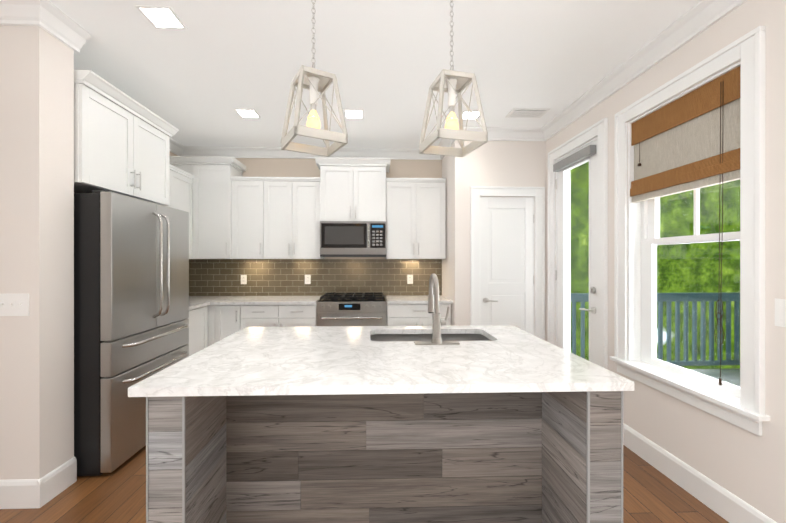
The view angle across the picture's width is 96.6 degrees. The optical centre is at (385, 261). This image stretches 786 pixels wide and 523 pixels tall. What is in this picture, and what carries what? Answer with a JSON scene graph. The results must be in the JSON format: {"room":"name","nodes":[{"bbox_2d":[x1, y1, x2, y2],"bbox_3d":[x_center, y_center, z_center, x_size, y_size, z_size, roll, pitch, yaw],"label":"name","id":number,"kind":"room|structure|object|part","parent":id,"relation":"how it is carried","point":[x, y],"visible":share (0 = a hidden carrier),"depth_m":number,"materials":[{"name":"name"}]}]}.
{"room":"kitchen","nodes":[
{"label":"kitchen","id":0,"kind":"room"},
{"bbox_2d":[0,25,73,479],"bbox_3d":[-2.174,-0.029,2.017,0.550,2.740,0.220,0,0,-2],"label":"wall","id":1,"kind":"structure","parent":0,"point":[36,240],"depth_m":1.92,"materials":[{"name":"white paint"}]},
{"bbox_2d":[0,294,28,315],"bbox_3d":[-2.009,0.236,1.903,0.147,0.114,0.018,0,0,-2],"label":"light switch","id":2,"kind":"object","parent":1,"relation":"attached to","point":[14,304],"visible":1,"depth_m":1.90,"materials":[{"name":"white plastic"}]},
{"bbox_2d":[0,474,47,508],"bbox_3d":[-2.702,1.266,1.883,1.646,0.150,0.016,0,0,-2],"label":"baseboard","id":3,"kind":"structure","parent":1,"relation":"attached to","point":[14,493],"depth_m":1.90,"materials":[{"name":"white wood"}]},
{"bbox_2d":[0,0,63,35],"bbox_3d":[-2.635,-1.343,1.857,1.658,0.112,0.108,0,0,-2],"label":"crown molding","id":4,"kind":"structure","parent":1,"relation":"attached to","point":[49,17],"depth_m":1.89,"materials":[{"name":"white wood"}]},
{"bbox_2d":[54,28,90,52],"bbox_3d":[-2.090,-1.343,2.173,0.548,0.112,0.088,0,0,-2],"label":"crown molding","id":5,"kind":"structure","parent":1,"relation":"attached to","point":[74,38],"depth_m":2.09,"materials":[{"name":"white wood"}]},
{"bbox_2d":[74,70,178,205],"bbox_3d":[-2.157,-0.836,2.637,0.640,0.692,0.976,0,0,-2],"label":"upper cabinet","id":6,"kind":"object","parent":1,"relation":"attached to","point":[121,142],"visible":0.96,"depth_m":2.46,"materials":[{"name":"white wood"}]},
{"bbox_2d":[169,137,183,155],"bbox_3d":[-2.453,-1.344,3.173,0.088,0.112,2.110,0,0,-2],"label":"crown molding","id":7,"kind":"structure","parent":1,"relation":"attached to","point":[175,147],"depth_m":4.14,"materials":[{"name":"white wood"}]},
{"bbox_2d":[236,158,439,258],"bbox_3d":[-0.928,-0.031,4.463,3.520,2.740,0.151,0,0,-2],"label":"wall","id":8,"kind":"structure","parent":0,"point":[255,167],"depth_m":4.39,"materials":[{"name":"white paint"}]},
{"bbox_2d":[167,164,194,258],"bbox_3d":[-2.324,-0.502,3.532,0.365,0.944,0.918,0,0,-2],"label":"upper cabinet","id":9,"kind":"object","parent":8,"relation":"attached to","point":[180,189],"visible":0.25,"depth_m":3.78,"materials":[{"name":"white wood"}]},
{"bbox_2d":[169,156,245,258],"bbox_3d":[-2.126,-0.607,4.137,0.800,1.152,0.420,0,0,-2],"label":"upper cabinet","id":10,"kind":"object","parent":8,"relation":"attached to","point":[212,209],"visible":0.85,"depth_m":3.99,"materials":[{"name":"white wood"}]},
{"bbox_2d":[231,176,323,258],"bbox_3d":[-1.268,-0.503,4.193,1.012,0.944,0.366,0,0,-2],"label":"upper cabinet","id":11,"kind":"object","parent":8,"relation":"attached to","point":[275,217],"visible":0.96,"depth_m":4.05,"materials":[{"name":"white wood"}]},
{"bbox_2d":[184,146,435,159],"bbox_3d":[-0.909,-1.345,4.344,3.250,0.112,0.088,0,0,-2],"label":"crown molding","id":12,"kind":"structure","parent":8,"relation":"attached to","point":[237,152],"depth_m":4.34,"materials":[{"name":"white wood"}]},
{"bbox_2d":[189,259,441,295],"bbox_3d":[-0.911,0.205,4.385,3.247,0.468,0.007,0,0,-2],"label":"tile backsplash","id":13,"kind":"structure","parent":8,"relation":"attached to","point":[265,277],"depth_m":4.36,"materials":[{"name":"tile"}]},
{"bbox_2d":[241,275,246,283],"bbox_3d":[-1.764,0.224,4.350,0.072,0.116,0.008,0,0,-2],"label":"outlet","id":14,"kind":"object","parent":13,"relation":"attached to","point":[243,277],"depth_m":4.35,"materials":[{"name":"white plastic"}]},
{"bbox_2d":[305,275,310,283],"bbox_3d":[-0.974,0.224,4.375,0.072,0.116,0.008,0,0,-2],"label":"outlet","id":15,"kind":"object","parent":13,"relation":"attached to","point":[308,279],"depth_m":4.37,"materials":[{"name":"white plastic"}]},
{"bbox_2d":[407,275,412,283],"bbox_3d":[0.309,0.224,4.417,0.072,0.116,0.008,0,0,-2],"label":"outlet","id":16,"kind":"object","parent":13,"relation":"attached to","point":[409,277],"depth_m":4.42,"materials":[{"name":"white plastic"}]},
{"bbox_2d":[315,157,390,220],"bbox_3d":[-0.379,-0.823,4.194,0.858,0.720,0.420,0,0,-2],"label":"upper cabinet","id":17,"kind":"object","parent":8,"relation":"attached to","point":[352,189],"visible":0.98,"depth_m":4.04,"materials":[{"name":"white wood"}]},
{"bbox_2d":[320,221,385,256],"bbox_3d":[-0.378,-0.258,4.186,0.756,0.405,0.435,0,0,-2],"label":"microwave","id":18,"kind":"object","parent":17,"relation":"attached to","point":[352,238],"visible":1,"depth_m":4.00,"materials":[{"name":"silver metal"}]},
{"bbox_2d":[385,178,445,258],"bbox_3d":[0.351,-0.503,4.245,0.698,0.944,0.366,0,0,-2],"label":"upper cabinet","id":19,"kind":"object","parent":8,"relation":"attached to","point":[415,218],"visible":1,"depth_m":4.10,"materials":[{"name":"white wood"}]},
{"bbox_2d":[0,445,728,522],"bbox_3d":[-0.865,1.392,1.155,5.630,0.099,6.770,0,0,-2],"label":"floor","id":20,"kind":"structure","parent":0,"point":[651,494],"depth_m":1.96,"materials":[{"name":"brown wood"}]},
{"bbox_2d":[74,190,188,475],"bbox_3d":[-2.048,0.448,2.612,0.810,1.785,0.910,0,0,-2],"label":"refrigerator","id":21,"kind":"object","parent":20,"relation":"on","point":[131,289],"visible":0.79,"depth_m":2.25,"materials":[{"name":"silver metal"}]},
{"bbox_2d":[186,305,213,355],"bbox_3d":[-2.159,0.900,3.414,0.686,0.880,0.670,0,0,-2],"label":"base cabinet","id":22,"kind":"object","parent":20,"relation":"on","point":[209,325],"depth_m":3.59,"materials":[{"name":"white wood"}]},
{"bbox_2d":[189,296,320,309],"bbox_3d":[-1.629,0.443,3.727,1.767,0.031,1.262,0,0,-2],"label":"countertop","id":23,"kind":"structure","parent":22,"relation":"on","point":[197,301],"depth_m":3.84,"materials":[{"name":"stone"}]},
{"bbox_2d":[222,305,245,338],"bbox_3d":[-1.707,0.899,4.053,0.396,0.880,0.618,0,0,-2],"label":"base cabinet","id":24,"kind":"object","parent":20,"relation":"on","point":[233,316],"depth_m":3.75,"materials":[{"name":"white wood"}]},
{"bbox_2d":[246,304,316,326],"bbox_3d":[-1.192,0.899,4.070,0.871,0.880,0.618,0,0,-2],"label":"base cabinet","id":25,"kind":"object","parent":20,"relation":"on","point":[257,315],"depth_m":3.76,"materials":[{"name":"white wood"}]},
{"bbox_2d":[317,293,386,325],"bbox_3d":[-0.374,0.863,4.058,0.756,0.952,0.678,0,0,-2],"label":"range","id":26,"kind":"object","parent":20,"relation":"on","point":[345,309],"visible":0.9,"depth_m":3.78,"materials":[{"name":"silver metal"}]},
{"bbox_2d":[146,391,622,522],"bbox_3d":[-0.002,0.892,1.708,1.634,0.899,1.021,0,0,-2],"label":"kitchen island","id":27,"kind":"object","parent":20,"relation":"on","point":[528,457],"visible":0.62,"depth_m":1.53,"materials":[{"name":"grey wood"}]},
{"bbox_2d":[128,325,633,396],"bbox_3d":[-0.012,0.426,1.698,1.690,0.030,1.060,0,0,-2],"label":"island countertop","id":28,"kind":"structure","parent":27,"relation":"on","point":[309,360],"depth_m":1.37,"materials":[{"name":"stone"}]},
{"bbox_2d":[370,334,490,341],"bbox_3d":[0.251,0.543,1.969,0.687,0.203,0.337,0,0,-2],"label":"island sink","id":29,"kind":"object","parent":28,"relation":"in","point":[420,337],"visible":0.02,"depth_m":2.13,"materials":[{"name":"silver metal"}]},
{"bbox_2d":[414,274,459,344],"bbox_3d":[0.253,0.237,1.837,0.220,0.348,0.217,0,0,-2],"label":"island faucet","id":30,"kind":"object","parent":28,"relation":"on","point":[433,309],"visible":1,"depth_m":1.75,"materials":[{"name":"silver metal"}]},
{"bbox_2d":[387,304,450,325],"bbox_3d":[0.357,0.899,4.101,0.700,0.880,0.656,0,0,-2],"label":"base cabinet","id":31,"kind":"object","parent":20,"relation":"on","point":[408,315],"visible":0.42,"depth_m":3.81,"materials":[{"name":"white wood"}]},
{"bbox_2d":[385,295,452,303],"bbox_3d":[0.364,0.443,4.107,0.717,0.031,0.632,0,0,-2],"label":"countertop","id":32,"kind":"structure","parent":31,"relation":"on","point":[406,299],"depth_m":3.94,"materials":[{"name":"stone"}]},
{"bbox_2d":[49,0,700,148],"bbox_3d":[-0.865,-1.459,1.153,5.630,0.119,6.770,0,0,-2],"label":"ceiling","id":33,"kind":"structure","parent":0,"point":[207,72],"depth_m":2.39,"materials":[{"name":"white paint"}]},
{"bbox_2d":[135,5,187,28],"bbox_3d":[-1.278,-1.395,2.005,0.186,0.007,0.186,0,0,-2],"label":"recessed light","id":34,"kind":"object","parent":33,"relation":"in","point":[161,17],"visible":1,"depth_m":2.00,"materials":[{"name":"white plastic"}]},
{"bbox_2d":[234,109,260,117],"bbox_3d":[-1.300,-1.396,3.305,0.186,0.007,0.186,0,0,-2],"label":"recessed light","id":35,"kind":"object","parent":33,"relation":"in","point":[247,113],"visible":1,"depth_m":3.29,"materials":[{"name":"white plastic"}]},
{"bbox_2d":[280,0,347,156],"bbox_3d":[-0.347,-0.976,1.685,0.258,0.844,0.258,0,0,-30],"label":"pendant lantern","id":36,"kind":"object","parent":33,"relation":"hanging from","point":[314,81],"visible":1,"depth_m":1.67,"materials":[{"name":"beige wood"}]},
{"bbox_2d":[343,109,363,118],"bbox_3d":[-0.300,-1.396,3.318,0.186,0.007,0.186,0,0,-2],"label":"recessed light","id":37,"kind":"object","parent":33,"relation":"in","point":[354,114],"visible":1,"depth_m":3.30,"materials":[{"name":"white plastic"}]},
{"bbox_2d":[419,0,487,156],"bbox_3d":[0.322,-0.976,1.707,0.258,0.844,0.258,0,0,-14],"label":"pendant lantern","id":38,"kind":"object","parent":33,"relation":"hanging from","point":[451,83],"visible":1,"depth_m":1.69,"materials":[{"name":"beige wood"}]},
{"bbox_2d":[462,111,479,119],"bbox_3d":[0.810,-1.396,3.344,0.186,0.007,0.186,0,0,-2],"label":"recessed light","id":39,"kind":"object","parent":33,"relation":"in","point":[470,116],"visible":0.57,"depth_m":3.34,"materials":[{"name":"white plastic"}]},
{"bbox_2d":[505,108,549,117],"bbox_3d":[1.332,-1.394,3.291,0.340,0.012,0.200,0,0,-2],"label":"ceiling vent","id":40,"kind":"object","parent":33,"relation":"in","point":[526,112],"visible":1,"depth_m":3.27,"materials":[{"name":"white plastic"}]},
{"bbox_2d":[440,146,451,325],"bbox_3d":[0.784,-0.031,4.139,0.120,2.740,0.570,0,0,-2],"label":"wall","id":41,"kind":"structure","parent":0,"point":[446,163],"depth_m":4.10,"materials":[{"name":"white paint"}]},
{"bbox_2d":[436,139,454,159],"bbox_3d":[0.683,-1.345,4.030,0.088,0.112,0.600,0,0,-2],"label":"crown molding","id":42,"kind":"structure","parent":41,"relation":"attached to","point":[443,143],"depth_m":4.02,"materials":[{"name":"white wood"}]},
{"bbox_2d":[452,140,543,335],"bbox_3d":[1.215,-0.030,3.793,0.960,2.740,0.150,0,0,-2],"label":"wall","id":43,"kind":"structure","parent":0,"point":[495,163],"depth_m":3.73,"materials":[{"name":"white paint"}]},
{"bbox_2d":[444,127,539,140],"bbox_3d":[1.130,-1.344,3.690,0.958,0.112,0.088,0,0,-2],"label":"crown molding","id":44,"kind":"structure","parent":43,"relation":"attached to","point":[494,133],"depth_m":3.69,"materials":[{"name":"white wood"}]},
{"bbox_2d":[480,197,534,334],"bbox_3d":[1.300,0.323,3.739,0.594,2.034,0.098,0,0,-2],"label":"pantry door","id":45,"kind":"structure","parent":43,"relation":"in","point":[507,225],"depth_m":3.76,"materials":[{"name":"white wood"}]},
{"bbox_2d":[470,186,544,339],"bbox_3d":[1.300,0.272,3.726,0.795,2.135,0.029,0,0,-2],"label":"door frame","id":46,"kind":"structure","parent":43,"relation":"attached to","point":[475,191],"depth_m":3.72,"materials":[{"name":"white wood"}]},
{"bbox_2d":[544,0,785,522],"bbox_3d":[1.872,-0.028,1.243,0.151,2.740,6.770,0,0,-2],"label":"wall","id":47,"kind":"structure","parent":0,"point":[752,467],"depth_m":1.78,"materials":[{"name":"white paint"}]},
{"bbox_2d":[553,139,597,364],"bbox_3d":[1.732,0.162,3.211,0.105,2.344,0.672,0,0,-2],"label":"balcony door","id":48,"kind":"structure","parent":47,"relation":"in","point":[588,153],"depth_m":3.19,"materials":[{"name":"white wood"}]},
{"bbox_2d":[548,118,607,369],"bbox_3d":[1.794,0.104,3.206,0.179,2.472,0.904,0,0,-2],"label":"door frame","id":49,"kind":"structure","parent":47,"relation":"attached to","point":[599,129],"depth_m":2.96,"materials":[{"name":"white wood"}]},
{"bbox_2d":[540,0,746,140],"bbox_3d":[1.766,-1.342,0.878,0.088,0.112,5.750,0,0,-2],"label":"crown molding","id":50,"kind":"structure","parent":47,"relation":"attached to","point":[705,13],"depth_m":2.29,"materials":[{"name":"white wood"}]},
{"bbox_2d":[610,26,769,435],"bbox_3d":[1.816,-0.141,2.143,0.203,1.934,1.032,0,0,-2],"label":"window","id":51,"kind":"structure","parent":47,"relation":"in","point":[746,409],"depth_m":2.00,"materials":[{"name":"white wood"}]},
{"bbox_2d":[630,66,739,384],"bbox_3d":[1.795,-0.174,2.142,0.068,1.660,0.766,0,0,-2],"label":"window shade","id":52,"kind":"object","parent":51,"relation":"attached to","point":[688,141],"visible":0.98,"depth_m":2.04,"materials":[{"name":"brown wood"}]},
{"bbox_3d":[1.888,-0.145,2.145,0.059,1.727,0.797,0,0,-2],"label":"window sash","id":53,"kind":"part","parent":51,"relation":"part of","materials":[{"name":"white wood"}]},
{"bbox_2d":[623,423,776,522],"bbox_3d":[1.818,1.267,0.401,0.017,0.150,4.727,0,0,-2],"label":"baseboard","id":54,"kind":"structure","parent":47,"relation":"attached to","point":[725,504],"depth_m":1.99,"materials":[{"name":"white wood"}]},
{"bbox_2d":[775,298,785,326],"bbox_3d":[1.783,0.231,1.540,0.010,0.125,0.125,0,0,-2],"label":"light switch","id":55,"kind":"object","parent":47,"relation":"attached to","point":[780,312],"visible":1,"depth_m":1.57,"materials":[{"name":"white plastic"}]},
{"label":"outside","id":56,"kind":"structure","parent":0,"visible":0},
{"bbox_2d":[571,162,739,368],"bbox_3d":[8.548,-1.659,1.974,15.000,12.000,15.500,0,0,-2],"label":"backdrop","id":57,"kind":"structure","parent":56,"point":[681,228],"depth_m":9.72,"materials":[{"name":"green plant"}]},
{"bbox_2d":[689,369,739,390],"bbox_3d":[4.526,1.385,0.745,5.119,0.075,7.300,0,0,-2],"label":"floor","id":58,"kind":"structure","parent":56,"point":[734,375],"depth_m":4.16,"materials":[{"name":"white"}]},
{"bbox_2d":[571,293,739,365],"bbox_3d":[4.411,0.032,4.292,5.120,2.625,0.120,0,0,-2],"label":"porch railing","id":59,"kind":"object","parent":58,"relation":"on","point":[665,297],"depth_m":4.26,"materials":[{"name":"blue wood"}]}
]}

